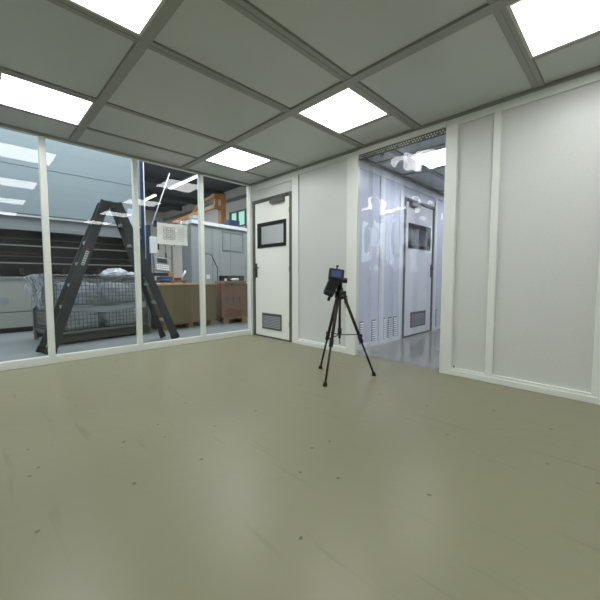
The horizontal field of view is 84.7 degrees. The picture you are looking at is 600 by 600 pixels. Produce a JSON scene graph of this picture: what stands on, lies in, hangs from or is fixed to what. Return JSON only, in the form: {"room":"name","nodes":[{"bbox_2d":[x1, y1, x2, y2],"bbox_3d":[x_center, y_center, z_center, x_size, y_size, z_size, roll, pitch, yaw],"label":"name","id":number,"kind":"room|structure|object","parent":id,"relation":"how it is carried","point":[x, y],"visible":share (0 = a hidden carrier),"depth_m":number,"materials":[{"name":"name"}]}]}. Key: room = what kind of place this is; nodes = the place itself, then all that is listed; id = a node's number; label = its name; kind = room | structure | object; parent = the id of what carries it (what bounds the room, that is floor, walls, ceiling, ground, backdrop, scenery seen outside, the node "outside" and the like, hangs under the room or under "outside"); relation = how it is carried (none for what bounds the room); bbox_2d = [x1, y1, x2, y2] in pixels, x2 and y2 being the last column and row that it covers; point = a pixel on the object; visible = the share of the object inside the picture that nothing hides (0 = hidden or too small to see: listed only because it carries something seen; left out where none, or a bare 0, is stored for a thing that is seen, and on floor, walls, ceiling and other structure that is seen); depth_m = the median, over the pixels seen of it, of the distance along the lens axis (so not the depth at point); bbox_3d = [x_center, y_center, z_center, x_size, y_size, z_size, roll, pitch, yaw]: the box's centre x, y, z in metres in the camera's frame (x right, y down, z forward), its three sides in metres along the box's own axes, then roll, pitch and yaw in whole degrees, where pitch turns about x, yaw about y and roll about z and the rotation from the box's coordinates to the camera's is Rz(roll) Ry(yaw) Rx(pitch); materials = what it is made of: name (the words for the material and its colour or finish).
{"room":"clean room","nodes":[
{"label":"clean room","id":0,"kind":"room"},
{"bbox_2d":[145,210,164,279],"bbox_3d":[-13.040,-2.453,14.684,14.300,4.780,0.100,-4,5,-45],"label":"wall","id":1,"kind":"structure","parent":0,"point":[149,215],"depth_m":19.13,"materials":[{"name":"grey paint"}]},
{"bbox_2d":[144,163,240,212],"bbox_3d":[-7.015,-4.483,8.448,14.300,0.100,17.230,-4,5,-45],"label":"ceiling","id":2,"kind":"structure","parent":0,"point":[149,170],"depth_m":13.90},
{"bbox_2d":[145,191,156,200],"bbox_3d":[-6.836,-4.724,14.905,0.130,0.270,1.500,-4,5,-45],"label":"lamp","id":3,"kind":"object","parent":2,"relation":"hanging from","point":[153,194],"visible":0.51,"depth_m":14.64,"materials":[{"name":"white plastic"}]},
{"bbox_2d":[145,201,181,210],"bbox_3d":[-11.478,-4.618,12.889,14.200,0.220,0.160,-4,5,-45],"label":"beam","id":4,"kind":"structure","parent":2,"relation":"attached to","point":[147,203],"depth_m":17.13,"materials":[{"name":"black metal"}]},
{"bbox_2d":[145,191,197,204],"bbox_3d":[-10.072,-4.524,11.470,14.200,0.220,0.160,-4,5,-45],"label":"beam","id":5,"kind":"structure","parent":2,"relation":"attached to","point":[147,193],"depth_m":15.46,"materials":[{"name":"black metal"}]},
{"bbox_2d":[169,175,196,188],"bbox_3d":[-4.409,-4.561,12.458,0.130,0.270,2.400,-4,5,-45],"label":"lamp","id":6,"kind":"object","parent":2,"relation":"hanging from","point":[192,177],"visible":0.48,"depth_m":12.40,"materials":[{"name":"white plastic"}]},
{"bbox_2d":[144,175,223,195],"bbox_3d":[-8.524,-4.420,9.910,14.200,0.220,0.160,-4,5,-45],"label":"beam","id":7,"kind":"structure","parent":2,"relation":"attached to","point":[151,180],"depth_m":13.37,"materials":[{"name":"black metal"}]},
{"bbox_2d":[144,162,246,186],"bbox_3d":[-6.977,-4.316,8.350,14.200,0.220,0.160,-4,5,-45],"label":"beam","id":8,"kind":"structure","parent":2,"relation":"attached to","point":[144,162],"depth_m":11.49,"materials":[{"name":"grey metal"}]},
{"bbox_2d":[165,186,246,282],"bbox_3d":[-1.934,-2.373,13.557,0.100,4.780,17.130,-4,5,-45],"label":"wall","id":9,"kind":"structure","parent":0,"point":[211,216],"depth_m":16.11,"materials":[{"name":"grey paint"}]},
{"bbox_2d":[163,194,246,220],"bbox_3d":[-2.666,-4.316,13.992,0.150,0.100,15.100,-4,5,-45],"label":"beam","id":10,"kind":"structure","parent":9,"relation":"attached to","point":[243,195],"depth_m":15.65,"materials":[{"name":"orange metal"}]},
{"bbox_2d":[229,208,252,225],"bbox_3d":[-1.770,-3.432,13.283,0.105,0.691,3.750,-4,5,-45],"label":"window","id":11,"kind":"structure","parent":9,"relation":"in","point":[240,215],"depth_m":14.12,"materials":[{"name":"glass"}]},
{"bbox_2d":[261,223,282,244],"bbox_3d":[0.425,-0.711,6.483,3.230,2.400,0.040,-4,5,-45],"label":"window","id":12,"kind":"structure","parent":0,"point":[273,233],"depth_m":5.54,"materials":[{"name":"glass"}]},
{"bbox_2d":[0,318,599,599],"bbox_3d":[-4.949,0.474,7.465,15.400,0.100,22.000,-4,5,-45],"label":"floor","id":13,"kind":"structure","parent":0,"point":[226,468],"depth_m":1.52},
{"bbox_2d":[0,128,145,333],"bbox_3d":[-5.686,-1.425,5.106,6.015,4.000,0.930,-4,5,-45],"label":"machine","id":14,"kind":"object","parent":13,"relation":"on","point":[78,178],"visible":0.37,"depth_m":5.98,"materials":[{"name":"white metal"}]},
{"bbox_2d":[0,236,123,245],"bbox_3d":[-5.727,-1.041,5.062,5.860,0.020,0.030,-4,5,-45],"label":"shelf","id":15,"kind":"object","parent":14,"relation":"attached to","point":[0,236],"depth_m":6.19,"materials":[{"name":"black metal"}]},
{"bbox_2d":[0,255,129,259],"bbox_3d":[-5.727,-0.732,5.083,5.860,0.020,0.030,-4,5,-45],"label":"shelf","id":16,"kind":"object","parent":14,"relation":"attached to","point":[0,255],"depth_m":6.22,"materials":[{"name":"grey metal"}]},
{"bbox_2d":[0,262,131,265],"bbox_3d":[-5.516,-0.583,4.879,5.860,0.020,0.030,-4,5,-45],"label":"shelf","id":17,"kind":"object","parent":14,"relation":"attached to","point":[0,262],"depth_m":6.00,"materials":[{"name":"grey metal"}]},
{"bbox_2d":[0,244,133,251],"bbox_3d":[-5.516,-0.882,4.859,5.860,0.020,0.030,-4,5,-45],"label":"shelf","id":18,"kind":"object","parent":14,"relation":"attached to","point":[0,244],"depth_m":5.94,"materials":[{"name":"black metal"}]},
{"bbox_2d":[30,276,150,342],"bbox_3d":[-3.249,0.098,5.206,0.880,0.950,1.370,3,5,37],"label":"container","id":19,"kind":"object","parent":13,"relation":"on","point":[102,331],"visible":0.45,"depth_m":4.90,"materials":[{"name":"metal"}]},
{"bbox_2d":[23,273,134,308],"bbox_3d":[-3.304,-0.150,5.083,0.800,0.510,1.376,3,5,37],"label":"plastic film","id":20,"kind":"object","parent":19,"relation":"on","point":[42,274],"visible":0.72,"depth_m":4.71,"materials":[{"name":"clear plastic"}]},
{"bbox_2d":[64,305,99,330],"bbox_3d":[-3.401,0.257,4.969,0.665,0.383,0.559,3,5,37],"label":"wrapped bundle","id":21,"kind":"object","parent":19,"relation":"on","point":[85,315],"visible":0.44,"depth_m":4.80,"materials":[{"name":"grey plastic"}]},
{"bbox_2d":[54,280,98,303],"bbox_3d":[-3.402,-0.123,4.943,0.667,0.362,0.566,3,5,37],"label":"wrapped bundle","id":22,"kind":"object","parent":21,"relation":"on","point":[86,293],"visible":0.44,"depth_m":4.80,"materials":[{"name":"plastic"}]},
{"bbox_2d":[94,303,135,325],"bbox_3d":[-3.061,0.231,5.445,0.645,0.367,0.571,3,5,37],"label":"wrapped bundle","id":23,"kind":"object","parent":19,"relation":"on","point":[102,309],"visible":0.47,"depth_m":5.21,"materials":[{"name":"grey plastic"}]},
{"bbox_2d":[94,282,134,301],"bbox_3d":[-3.061,-0.138,5.421,0.646,0.351,0.566,3,5,37],"label":"wrapped bundle","id":24,"kind":"object","parent":23,"relation":"on","point":[131,287],"visible":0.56,"depth_m":5.19,"materials":[{"name":"plastic"}]},
{"bbox_2d":[99,268,127,279],"bbox_3d":[-3.017,-0.425,5.377,0.370,0.206,0.435,3,5,37],"label":"plastic bag","id":25,"kind":"object","parent":24,"relation":"on","point":[111,271],"visible":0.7,"depth_m":5.26,"materials":[{"name":"white plastic"}]},
{"bbox_2d":[125,272,134,276],"bbox_3d":[-2.797,-0.411,5.481,0.227,0.117,0.230,3,5,37],"label":"plastic bag","id":26,"kind":"object","parent":19,"relation":"on","point":[128,273],"visible":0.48,"depth_m":5.41,"materials":[{"name":"white plastic"}]},
{"bbox_2d":[36,199,179,354],"bbox_3d":[-2.505,-0.333,4.410,1.673,1.920,0.297,-4,5,-45],"label":"step ladder","id":27,"kind":"object","parent":13,"relation":"on","point":[63,307],"visible":0.91,"depth_m":4.20,"materials":[{"name":"black metal"}]},
{"bbox_2d":[0,329,249,370],"bbox_3d":[-3.021,0.663,3.213,6.155,0.085,0.062,-4,5,-45],"label":"rail","id":28,"kind":"object","parent":13,"relation":"on","point":[43,360],"visible":1,"depth_m":3.92,"materials":[{"name":"white metal"}]},
{"bbox_2d":[37,135,55,355],"bbox_3d":[-2.671,-0.543,3.473,0.058,2.288,0.070,-4,5,-45],"label":"post","id":29,"kind":"object","parent":28,"relation":"on","point":[40,139],"visible":1,"depth_m":3.45,"materials":[{"name":"white metal"}]},
{"bbox_2d":[131,158,142,343],"bbox_3d":[-2.031,-0.584,4.106,0.054,2.288,0.070,-4,5,-45],"label":"post","id":30,"kind":"object","parent":28,"relation":"on","point":[134,167],"visible":1,"depth_m":4.08,"materials":[{"name":"white metal"}]},
{"bbox_2d":[197,174,205,335],"bbox_3d":[-1.407,-0.625,4.721,0.060,2.288,0.070,-4,5,-45],"label":"post","id":31,"kind":"object","parent":28,"relation":"on","point":[200,186],"visible":1,"depth_m":4.70,"materials":[{"name":"white metal"}]},
{"bbox_2d":[145,225,169,275],"bbox_3d":[-2.970,-0.534,6.808,0.464,2.000,0.460,-4,5,-45],"label":"stand","id":32,"kind":"object","parent":13,"relation":"on","point":[152,246],"visible":0.73,"depth_m":6.71,"materials":[{"name":"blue metal"}]},
{"bbox_2d":[149,236,157,253],"bbox_3d":[-2.987,-1.119,6.717,0.135,0.340,0.090,-4,5,-45],"label":"monitor","id":33,"kind":"object","parent":32,"relation":"on","point":[153,244],"depth_m":6.68,"materials":[{"name":"white plastic"}]},
{"bbox_2d":[151,173,169,224],"bbox_3d":[-2.834,-2.066,6.714,0.406,1.097,0.021,-4,5,-45],"label":"pole","id":34,"kind":"object","parent":32,"relation":"attached to","point":[169,173],"visible":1,"depth_m":6.70,"materials":[{"name":"white metal"}]},
{"bbox_2d":[157,212,187,245],"bbox_3d":[-2.674,-1.523,6.911,0.640,0.720,0.042,-4,5,-45],"label":"drawing sheet","id":35,"kind":"object","parent":34,"relation":"hanging from","point":[171,234],"visible":1,"depth_m":6.92,"materials":[{"name":"white paper"}]},
{"bbox_2d":[163,227,183,241],"bbox_3d":[-2.646,-1.390,6.920,0.440,0.293,0.003,-4,5,-45],"label":"print","id":36,"kind":"object","parent":35,"relation":"attached to","point":[170,234],"depth_m":6.93},
{"bbox_2d":[152,273,168,275],"bbox_3d":[-2.925,-0.533,6.874,0.300,0.070,0.170,-4,5,-45],"label":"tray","id":37,"kind":"object","parent":32,"relation":"on","point":[154,274],"depth_m":6.80,"materials":[{"name":"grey plastic"}]},
{"bbox_2d":[152,246,186,282],"bbox_3d":[-3.144,-0.434,7.573,0.800,1.700,0.700,-4,5,-45],"label":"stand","id":38,"kind":"object","parent":13,"relation":"on","point":[171,258],"visible":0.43,"depth_m":7.71,"materials":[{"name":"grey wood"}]},
{"bbox_2d":[156,277,172,279],"bbox_3d":[-3.008,-0.477,7.317,0.320,0.080,0.110,-4,5,-45],"label":"storage bin","id":39,"kind":"object","parent":38,"relation":"on","point":[157,278],"visible":0.77,"depth_m":7.26,"materials":[{"name":"blue plastic"}]},
{"bbox_2d":[160,272,173,279],"bbox_3d":[-3.052,-0.543,7.551,0.230,0.180,0.250,-4,5,-45],"label":"carton","id":40,"kind":"object","parent":38,"relation":"on","point":[171,274],"visible":0.44,"depth_m":7.48,"materials":[{"name":"cardboard"}]},
{"bbox_2d":[151,319,214,330],"bbox_3d":[-2.345,0.445,6.408,0.750,0.100,1.100,3,5,37],"label":"pallet","id":41,"kind":"object","parent":13,"relation":"on","point":[188,324],"visible":0.34,"depth_m":6.17,"materials":[{"name":"brown wood"}]},
{"bbox_2d":[142,283,216,324],"bbox_3d":[-2.344,0.032,6.373,0.830,0.728,1.190,3,5,37],"label":"carton","id":42,"kind":"object","parent":41,"relation":"on","point":[182,300],"visible":0.69,"depth_m":6.04,"materials":[{"name":"brown cardboard"}]},
{"bbox_2d":[159,279,171,282],"bbox_3d":[-2.394,-0.339,5.868,0.216,0.060,0.122,-2,4,-32],"label":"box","id":43,"kind":"object","parent":42,"relation":"on","point":[160,280],"visible":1,"depth_m":5.82,"materials":[{"name":"black plastic"}]},
{"bbox_2d":[168,193,225,245],"bbox_3d":[-5.197,-2.161,15.095,0.661,4.150,6.734,-3,5,-43],"label":"crane","id":44,"kind":"object","parent":13,"relation":"on","point":[219,204],"visible":0.3,"depth_m":12.72,"materials":[{"name":"orange paint"}]},
{"bbox_2d":[205,253,217,280],"bbox_3d":[-2.245,-0.334,7.723,0.600,1.481,0.700,-4,5,-45],"label":"pipe","id":45,"kind":"object","parent":13,"relation":"on","point":[205,253],"visible":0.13,"depth_m":7.56,"materials":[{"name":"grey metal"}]},
{"bbox_2d":[181,219,246,282],"bbox_3d":[-2.159,-1.081,10.840,0.550,2.560,3.520,3,5,38],"label":"cabin","id":46,"kind":"object","parent":13,"relation":"on","point":[227,244],"visible":0.56,"depth_m":10.00,"materials":[{"name":"grey metal"}]},
{"bbox_2d":[188,215,197,219],"bbox_3d":[-3.052,-2.388,9.640,0.334,0.209,0.476,3,5,37],"label":"plastic bag","id":47,"kind":"object","parent":46,"relation":"on","point":[193,217],"visible":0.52,"depth_m":9.50,"materials":[{"name":"white plastic"}]},
{"bbox_2d":[224,219,239,226],"bbox_3d":[-2.207,-2.464,10.693,0.400,0.220,0.300,-4,5,-45],"label":"tool case","id":48,"kind":"object","parent":46,"relation":"on","point":[236,223],"visible":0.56,"depth_m":10.58,"materials":[{"name":"blue plastic"}]},
{"bbox_2d":[216,316,247,323],"bbox_3d":[-1.330,0.384,7.185,0.850,0.120,0.800,-2,4,-27],"label":"pallet","id":49,"kind":"object","parent":13,"relation":"on","point":[240,319],"visible":0.46,"depth_m":6.83,"materials":[{"name":"brown wood"}]},
{"bbox_2d":[216,283,247,317],"bbox_3d":[-1.332,-0.020,7.152,0.970,0.690,0.830,-2,4,-27],"label":"carton","id":50,"kind":"object","parent":49,"relation":"on","point":[231,298],"visible":0.55,"depth_m":6.72,"materials":[{"name":"cardboard"}]},
{"bbox_2d":[215,281,245,283],"bbox_3d":[-1.437,-0.369,6.831,0.500,0.045,0.400,-4,5,-45],"label":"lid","id":51,"kind":"object","parent":50,"relation":"on","point":[224,282],"visible":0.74,"depth_m":6.66,"materials":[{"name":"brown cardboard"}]},
{"bbox_2d":[219,276,243,280],"bbox_3d":[-1.456,-0.463,7.029,0.295,0.110,0.452,3,5,37],"label":"crate","id":52,"kind":"object","parent":51,"relation":"on","point":[221,278],"visible":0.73,"depth_m":6.88,"materials":[{"name":"black plastic"}]},
{"bbox_2d":[246,186,252,334],"bbox_3d":[-0.805,-0.620,5.302,0.045,2.373,0.095,-4,5,-45],"label":"post","id":53,"kind":"object","parent":13,"relation":"on","point":[248,188],"visible":0.86,"depth_m":5.28,"materials":[{"name":"white metal"}]},
{"bbox_2d":[319,278,375,386],"bbox_3d":[0.319,0.253,3.071,0.599,0.925,0.555,-4,5,-45],"label":"tripod","id":54,"kind":"object","parent":13,"relation":"on","point":[340,294],"visible":0.87,"depth_m":3.04,"materials":[{"name":"brown metal"}]},
{"bbox_2d":[323,265,344,296],"bbox_3d":[0.308,-0.171,2.995,0.192,0.291,0.091,0,4,0],"label":"instrument","id":55,"kind":"object","parent":54,"relation":"attached to","point":[335,276],"visible":1,"depth_m":2.96,"materials":[{"name":"black plastic"}]},
{"bbox_2d":[0,0,599,192],"bbox_3d":[1.521,-1.707,2.907,12.400,0.060,6.640,-4,5,-45],"label":"ceiling","id":56,"kind":"structure","parent":0,"point":[476,65],"depth_m":2.34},
{"bbox_2d":[0,71,94,125],"bbox_3d":[-2.142,-1.663,2.768,0.599,0.012,0.596,-4,5,-45],"label":"recessed light","id":57,"kind":"object","parent":56,"relation":"in","point":[16,92],"visible":1,"depth_m":2.74,"materials":[{"name":"white plastic"}]},
{"bbox_2d":[67,0,165,36],"bbox_3d":[-0.981,-1.585,1.597,0.599,0.012,0.576,-4,5,-45],"label":"recessed light","id":58,"kind":"object","parent":56,"relation":"in","point":[134,16],"visible":1,"depth_m":1.82,"materials":[{"name":"white plastic"}]},
{"bbox_2d":[0,126,247,185],"bbox_3d":[-3.004,-1.677,3.075,6.200,0.027,0.040,-4,5,-45],"label":"rail","id":59,"kind":"object","parent":56,"relation":"attached to","point":[0,126],"visible":0.4,"depth_m":3.83,"materials":[{"name":"white metal"}]},
{"bbox_2d":[0,123,250,185],"bbox_3d":[-2.979,-1.677,3.050,6.200,0.022,0.030,-4,5,-45],"label":"ceiling beam","id":60,"kind":"object","parent":56,"relation":"attached to","point":[1,124],"visible":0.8,"depth_m":3.81,"materials":[{"name":"grey metal"}]},
{"bbox_2d":[68,0,183,141],"bbox_3d":[-0.142,-1.559,1.219,0.077,0.014,6.570,-4,5,-45],"label":"ceiling beam","id":61,"kind":"object","parent":56,"relation":"attached to","point":[169,7],"visible":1,"depth_m":2.24,"materials":[{"name":"grey metal"}]},
{"bbox_2d":[0,104,268,178],"bbox_3d":[-2.653,-1.660,2.712,6.188,0.011,0.040,-4,5,-45],"label":"ceiling beam","id":62,"kind":"object","parent":56,"relation":"attached to","point":[88,128],"visible":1,"depth_m":3.54,"materials":[{"name":"grey metal"}]},
{"bbox_2d":[0,66,300,167],"bbox_3d":[-2.196,-1.630,2.251,6.188,0.011,0.060,-4,5,-45],"label":"ceiling beam","id":63,"kind":"object","parent":56,"relation":"attached to","point":[3,69],"visible":1,"depth_m":2.91,"materials":[{"name":"grey metal"}]},
{"bbox_2d":[47,0,364,147],"bbox_3d":[-1.496,-1.582,1.545,6.188,0.012,0.090,-4,5,-45],"label":"ceiling beam","id":64,"kind":"object","parent":56,"relation":"attached to","point":[154,46],"visible":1,"depth_m":2.29,"materials":[{"name":"grey metal"}]},
{"bbox_2d":[205,147,271,170],"bbox_3d":[-0.772,-1.752,4.120,0.608,0.012,0.596,-4,5,-45],"label":"recessed light","id":65,"kind":"object","parent":56,"relation":"in","point":[232,157],"visible":0.9,"depth_m":4.10,"materials":[{"name":"white plastic"}]},
{"bbox_2d":[245,160,273,171],"bbox_3d":[-0.542,-1.768,4.347,0.045,0.011,0.600,-4,5,-45],"label":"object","id":66,"kind":"object","parent":56,"relation":"attached to","point":[272,160],"visible":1,"depth_m":4.35,"materials":[{"name":"grey metal"}]},
{"bbox_2d":[222,0,420,129],"bbox_3d":[-1.035,-1.551,1.081,6.188,0.012,0.090,-4,5,-45],"label":"ceiling beam","id":67,"kind":"object","parent":56,"relation":"attached to","point":[244,7],"visible":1,"depth_m":2.15,"materials":[{"name":"grey metal"}]},
{"bbox_2d":[297,87,388,133],"bbox_3d":[0.389,-1.674,2.950,0.608,0.012,0.576,-4,5,-45],"label":"recessed light","id":68,"kind":"object","parent":56,"relation":"in","point":[347,109],"visible":0.9,"depth_m":2.92,"materials":[{"name":"white plastic"}]},
{"bbox_2d":[181,0,517,168],"bbox_3d":[0.750,-1.617,2.099,0.088,0.014,6.570,-4,5,-45],"label":"ceiling beam","id":69,"kind":"object","parent":56,"relation":"attached to","point":[487,9],"visible":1,"depth_m":2.29,"materials":[{"name":"grey metal"}]},
{"bbox_2d":[341,114,391,134],"bbox_3d":[0.620,-1.690,3.175,0.045,0.011,0.565,-4,5,-45],"label":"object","id":70,"kind":"object","parent":56,"relation":"attached to","point":[389,114],"visible":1,"depth_m":3.16,"materials":[{"name":"grey metal"}]},
{"bbox_2d":[363,158,443,194],"bbox_3d":[2.821,-1.870,6.068,6.100,0.030,0.020,-4,5,-45],"label":"ceiling beam","id":71,"kind":"object","parent":56,"relation":"attached to","point":[366,159],"depth_m":4.67,"materials":[{"name":"grey metal"}]},
{"bbox_2d":[376,143,445,164],"bbox_3d":[2.638,-1.649,2.613,0.070,0.016,4.645,-4,5,-45],"label":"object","id":72,"kind":"object","parent":56,"relation":"attached to","point":[443,144],"visible":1,"depth_m":3.90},
{"bbox_2d":[389,150,444,180],"bbox_3d":[3.081,-1.861,5.805,6.100,0.014,0.070,-4,5,-45],"label":"ceiling beam","id":73,"kind":"object","parent":56,"relation":"attached to","point":[395,152],"depth_m":4.26,"materials":[{"name":"grey metal"}]},
{"bbox_2d":[403,165,444,176],"bbox_3d":[3.136,-1.681,3.104,0.070,0.016,4.645,-4,5,-45],"label":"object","id":74,"kind":"object","parent":56,"relation":"attached to","point":[440,167],"visible":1,"depth_m":4.53,"materials":[{"name":"grey metal"}]},
{"bbox_2d":[250,65,599,185],"bbox_3d":[1.524,-1.664,2.885,0.030,0.022,6.600,-4,5,-45],"label":"ceiling beam","id":75,"kind":"object","parent":56,"relation":"attached to","point":[597,68],"visible":0.89,"depth_m":2.95,"materials":[{"name":"grey metal"}]},
{"bbox_2d":[409,147,445,168],"bbox_3d":[1.749,-1.744,4.020,0.586,0.012,0.596,-4,5,-45],"label":"recessed light","id":76,"kind":"object","parent":56,"relation":"in","point":[434,158],"visible":0.5,"depth_m":4.06,"materials":[{"name":"white plastic"}]},
{"bbox_2d":[486,0,544,88],"bbox_3d":[-0.343,-1.504,0.382,6.188,0.012,0.080,-4,5,-45],"label":"ceiling beam","id":77,"kind":"object","parent":56,"relation":"attached to","point":[529,66],"visible":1,"depth_m":2.10,"materials":[{"name":"grey metal"}]},
{"bbox_2d":[506,0,599,58],"bbox_3d":[1.540,-1.597,1.789,0.608,0.012,0.591,-4,5,-45],"label":"recessed light","id":78,"kind":"object","parent":56,"relation":"in","point":[543,26],"visible":1,"depth_m":1.90,"materials":[{"name":"white plastic"}]},
{"bbox_2d":[533,32,599,59],"bbox_3d":[1.772,-1.612,2.014,0.045,0.011,0.570,-4,5,-45],"label":"ceiling beam","id":79,"kind":"object","parent":56,"relation":"attached to","point":[598,33],"visible":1,"depth_m":2.09,"materials":[{"name":"grey metal"}]},
{"bbox_2d":[358,168,443,344],"bbox_3d":[2.753,-0.691,6.192,6.130,2.400,0.070,-4,5,-45],"label":"wall","id":80,"kind":"structure","parent":0,"point":[369,212],"depth_m":4.51,"materials":[{"name":"grey plastic"}]},
{"bbox_2d":[359,321,363,344],"bbox_3d":[0.797,0.427,4.265,0.074,0.295,0.017,-4,5,-45],"label":"air vent","id":81,"kind":"object","parent":80,"relation":"in","point":[361,326],"visible":0.71,"depth_m":4.25,"materials":[{"name":"white metal"}]},
{"bbox_2d":[371,319,375,341],"bbox_3d":[1.003,0.414,4.468,0.094,0.295,0.017,-4,5,-45],"label":"air vent","id":82,"kind":"object","parent":80,"relation":"in","point":[373,330],"visible":1,"depth_m":4.46,"materials":[{"name":"white metal"}]},
{"bbox_2d":[378,168,385,344],"bbox_3d":[1.120,-0.581,4.516,0.115,2.400,0.020,-4,5,-45],"label":"post","id":83,"kind":"object","parent":80,"relation":"attached to","point":[383,172],"visible":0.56,"depth_m":4.50,"materials":[{"name":"white metal"}]},
{"bbox_2d":[383,318,385,338],"bbox_3d":[1.195,0.402,4.658,0.064,0.295,0.017,-4,5,-45],"label":"air vent","id":84,"kind":"object","parent":80,"relation":"in","point":[384,319],"visible":1,"depth_m":4.65,"materials":[{"name":"white metal"}]},
{"bbox_2d":[388,317,391,337],"bbox_3d":[1.302,0.395,4.763,0.094,0.295,0.017,-4,5,-45],"label":"air vent","id":85,"kind":"object","parent":80,"relation":"in","point":[389,318],"visible":1,"depth_m":4.76,"materials":[{"name":"white metal"}]},
{"bbox_2d":[393,316,396,335],"bbox_3d":[1.408,0.388,4.868,0.094,0.295,0.017,-4,5,-45],"label":"air vent","id":86,"kind":"object","parent":80,"relation":"in","point":[394,317],"visible":1,"depth_m":4.86,"materials":[{"name":"white metal"}]},
{"bbox_2d":[397,177,403,339],"bbox_3d":[1.491,-0.605,4.883,0.090,2.400,0.020,-4,5,-45],"label":"post","id":87,"kind":"object","parent":80,"relation":"attached to","point":[401,211],"visible":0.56,"depth_m":4.87,"materials":[{"name":"white metal"}]},
{"bbox_2d":[358,160,443,349],"bbox_3d":[2.802,-0.690,6.179,6.080,2.400,0.018,-4,5,-45],"label":"rail","id":88,"kind":"object","parent":80,"relation":"attached to","point":[364,165],"visible":0.43,"depth_m":4.69,"materials":[{"name":"white metal"}]},
{"bbox_2d":[402,197,434,337],"bbox_3d":[1.938,-0.499,5.328,1.040,2.130,0.116,-4,5,-45],"label":"door","id":89,"kind":"structure","parent":80,"relation":"in","point":[419,217],"depth_m":5.31,"materials":[{"name":"metal"}]},
{"bbox_2d":[410,310,425,327],"bbox_3d":[1.934,0.306,5.391,0.522,0.245,0.010,-4,5,-45],"label":"vent","id":90,"kind":"object","parent":89,"relation":"attached to","point":[417,317],"depth_m":5.38,"materials":[{"name":"metal"}]},
{"bbox_2d":[432,192,437,330],"bbox_3d":[2.342,-0.660,5.723,0.095,2.400,0.020,-4,5,-45],"label":"post","id":91,"kind":"object","parent":80,"relation":"attached to","point":[436,198],"visible":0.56,"depth_m":5.71,"materials":[{"name":"white metal"}]},
{"bbox_2d":[435,310,437,325],"bbox_3d":[2.446,0.320,5.893,0.084,0.295,0.017,-4,5,-45],"label":"air vent","id":92,"kind":"object","parent":80,"relation":"in","point":[436,311],"visible":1,"depth_m":5.88,"materials":[{"name":"white metal"}]},
{"bbox_2d":[254,81,599,392],"bbox_3d":[1.567,-0.481,3.006,0.048,2.400,6.600,-4,5,-45],"label":"wall","id":93,"kind":"structure","parent":0,"point":[549,220],"depth_m":2.71,"materials":[{"name":"white paint"}]},
{"bbox_2d":[252,191,291,341],"bbox_3d":[-0.441,-0.476,4.963,0.116,2.130,0.900,-4,5,-45],"label":"door","id":94,"kind":"structure","parent":93,"relation":"in","point":[272,263],"depth_m":4.95,"materials":[{"name":"metal"}]},
{"bbox_2d":[262,313,281,330],"bbox_3d":[-0.432,0.330,5.020,0.010,0.245,0.452,-4,5,-45],"label":"vent","id":95,"kind":"object","parent":94,"relation":"attached to","point":[270,321],"depth_m":5.01,"materials":[{"name":"metal"}]},
{"bbox_2d":[292,175,298,342],"bbox_3d":[-0.061,-0.550,4.606,0.030,2.325,0.125,-4,5,-45],"label":"post","id":96,"kind":"object","parent":93,"relation":"attached to","point":[295,180],"visible":0.91,"depth_m":4.59,"materials":[{"name":"white metal"}]},
{"bbox_2d":[297,339,345,352],"bbox_3d":[0.274,0.598,4.334,0.042,0.070,0.840,-4,5,-45],"label":"baseboard","id":97,"kind":"structure","parent":93,"relation":"attached to","point":[336,348],"depth_m":4.32,"materials":[{"name":"white metal"}]},
{"bbox_2d":[345,155,359,355],"bbox_3d":[0.624,-0.503,3.910,0.047,2.325,0.150,-4,5,-45],"label":"post","id":98,"kind":"object","parent":93,"relation":"attached to","point":[353,163],"visible":0.99,"depth_m":3.88,"materials":[{"name":"white metal"}]},
{"bbox_2d":[358,121,446,154],"bbox_3d":[1.018,-1.675,3.419,0.022,0.072,0.990,-4,5,-45],"label":"rail","id":99,"kind":"object","parent":93,"relation":"attached to","point":[442,124],"visible":0.79,"depth_m":3.36,"materials":[{"name":"white metal"}]},
{"bbox_2d":[359,128,445,160],"bbox_3d":[1.036,-0.485,3.516,0.053,2.311,0.980,-4,5,-45],"label":"rail","id":100,"kind":"object","parent":99,"relation":"hanging from","point":[437,133],"visible":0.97,"depth_m":3.38,"materials":[{"name":"metal"}]},
{"bbox_2d":[252,70,599,200],"bbox_3d":[1.545,-1.542,2.914,0.030,0.270,6.600,-4,5,-45],"label":"rail","id":101,"kind":"object","parent":93,"relation":"attached to","point":[593,77],"visible":0.66,"depth_m":2.80,"materials":[{"name":"white metal"}]},
{"bbox_2d":[439,123,458,374],"bbox_3d":[1.411,-0.451,3.117,0.047,2.325,0.107,-4,5,-45],"label":"post","id":102,"kind":"object","parent":93,"relation":"attached to","point":[452,131],"visible":0.91,"depth_m":3.09,"materials":[{"name":"white metal"}]},
{"bbox_2d":[484,110,502,376],"bbox_3d":[1.675,-0.456,2.852,0.034,2.270,0.057,-4,5,-45],"label":"post","id":103,"kind":"object","parent":93,"relation":"attached to","point":[498,116],"visible":0.97,"depth_m":2.83,"materials":[{"name":"white metal"}]},
{"bbox_2d":[450,367,599,404],"bbox_3d":[2.654,0.758,1.934,0.042,0.070,3.433,-4,5,-45],"label":"baseboard","id":104,"kind":"structure","parent":93,"relation":"attached to","point":[578,395],"depth_m":2.69,"materials":[{"name":"white metal"}]},
{"bbox_2d":[591,245,599,397],"bbox_3d":[2.190,-0.421,2.332,0.034,2.270,0.100,-4,5,-45],"label":"post","id":105,"kind":"object","parent":93,"relation":"attached to","point":[595,381],"visible":1,"depth_m":2.39,"materials":[{"name":"white metal"}]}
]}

